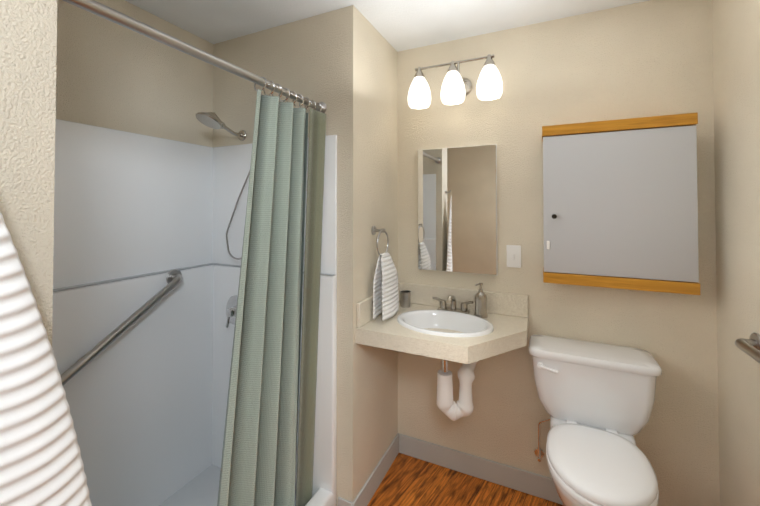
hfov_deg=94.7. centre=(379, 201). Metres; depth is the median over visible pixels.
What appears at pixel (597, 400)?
toilet
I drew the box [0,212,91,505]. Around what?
towel
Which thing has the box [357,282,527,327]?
backsplash
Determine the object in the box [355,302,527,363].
countertop
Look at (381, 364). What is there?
wall
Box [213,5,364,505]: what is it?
wall
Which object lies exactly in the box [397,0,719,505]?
wall
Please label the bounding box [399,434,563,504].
baseboard
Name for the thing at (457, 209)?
mirror
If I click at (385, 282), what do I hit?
towel
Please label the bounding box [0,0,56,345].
wall
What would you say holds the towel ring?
attached to the wall at (381, 364)
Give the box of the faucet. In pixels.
[432,295,472,313]
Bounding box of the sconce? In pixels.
[408,54,502,108]
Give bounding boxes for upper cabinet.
[542,112,700,294]
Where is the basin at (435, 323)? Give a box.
[397,310,493,336]
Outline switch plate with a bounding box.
[506,245,520,267]
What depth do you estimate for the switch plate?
1.85 m
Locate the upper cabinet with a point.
(620, 205)
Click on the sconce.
(456, 88)
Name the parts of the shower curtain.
rod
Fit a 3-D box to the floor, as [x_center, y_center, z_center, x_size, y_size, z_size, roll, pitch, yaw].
[-0.311,1.510,0.589,2.660,0.060,3.360,0,-1,25]
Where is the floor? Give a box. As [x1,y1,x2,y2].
[367,453,563,505]
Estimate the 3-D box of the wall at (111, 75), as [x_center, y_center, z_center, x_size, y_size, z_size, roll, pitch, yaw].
[-1.577,0.270,0.899,0.120,2.430,2.570,0,-1,25]
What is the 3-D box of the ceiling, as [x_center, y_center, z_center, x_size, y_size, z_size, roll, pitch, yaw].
[-0.311,-0.979,0.630,2.660,0.060,3.360,0,-1,25]
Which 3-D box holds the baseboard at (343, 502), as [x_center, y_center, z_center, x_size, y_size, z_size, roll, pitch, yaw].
[-0.163,1.441,1.629,0.076,0.112,0.012,0,-1,25]
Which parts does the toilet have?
lever, bowl, tank, seat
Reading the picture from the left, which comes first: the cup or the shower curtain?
the shower curtain
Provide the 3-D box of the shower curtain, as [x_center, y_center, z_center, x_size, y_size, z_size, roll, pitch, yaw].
[-0.540,0.465,1.249,0.178,1.932,1.049,0,-1,25]
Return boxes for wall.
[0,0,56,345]
[56,0,213,146]
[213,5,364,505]
[365,18,397,482]
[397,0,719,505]
[712,0,759,505]
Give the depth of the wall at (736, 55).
1.34 m
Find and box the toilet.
[528,334,661,505]
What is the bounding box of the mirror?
[418,144,497,275]
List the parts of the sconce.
lamp shade, lamp shade, frame, lamp shade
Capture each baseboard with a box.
[338,497,351,505]
[352,433,398,505]
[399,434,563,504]
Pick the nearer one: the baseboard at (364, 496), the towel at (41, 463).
the towel at (41, 463)
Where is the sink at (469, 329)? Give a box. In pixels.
[355,282,527,420]
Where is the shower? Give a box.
[52,112,336,505]
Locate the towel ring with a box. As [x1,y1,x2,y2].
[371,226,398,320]
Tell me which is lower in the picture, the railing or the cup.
the railing
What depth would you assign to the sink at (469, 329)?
1.71 m
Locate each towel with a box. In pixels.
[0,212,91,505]
[373,252,398,320]
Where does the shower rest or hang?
on the floor
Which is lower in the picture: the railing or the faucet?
the railing
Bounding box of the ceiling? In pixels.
[125,0,648,51]
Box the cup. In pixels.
[400,290,410,307]
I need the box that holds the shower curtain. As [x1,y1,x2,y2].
[62,0,326,505]
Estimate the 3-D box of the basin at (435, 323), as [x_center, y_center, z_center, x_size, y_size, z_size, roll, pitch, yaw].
[0.312,0.652,1.719,0.470,0.143,0.350,0,-1,25]

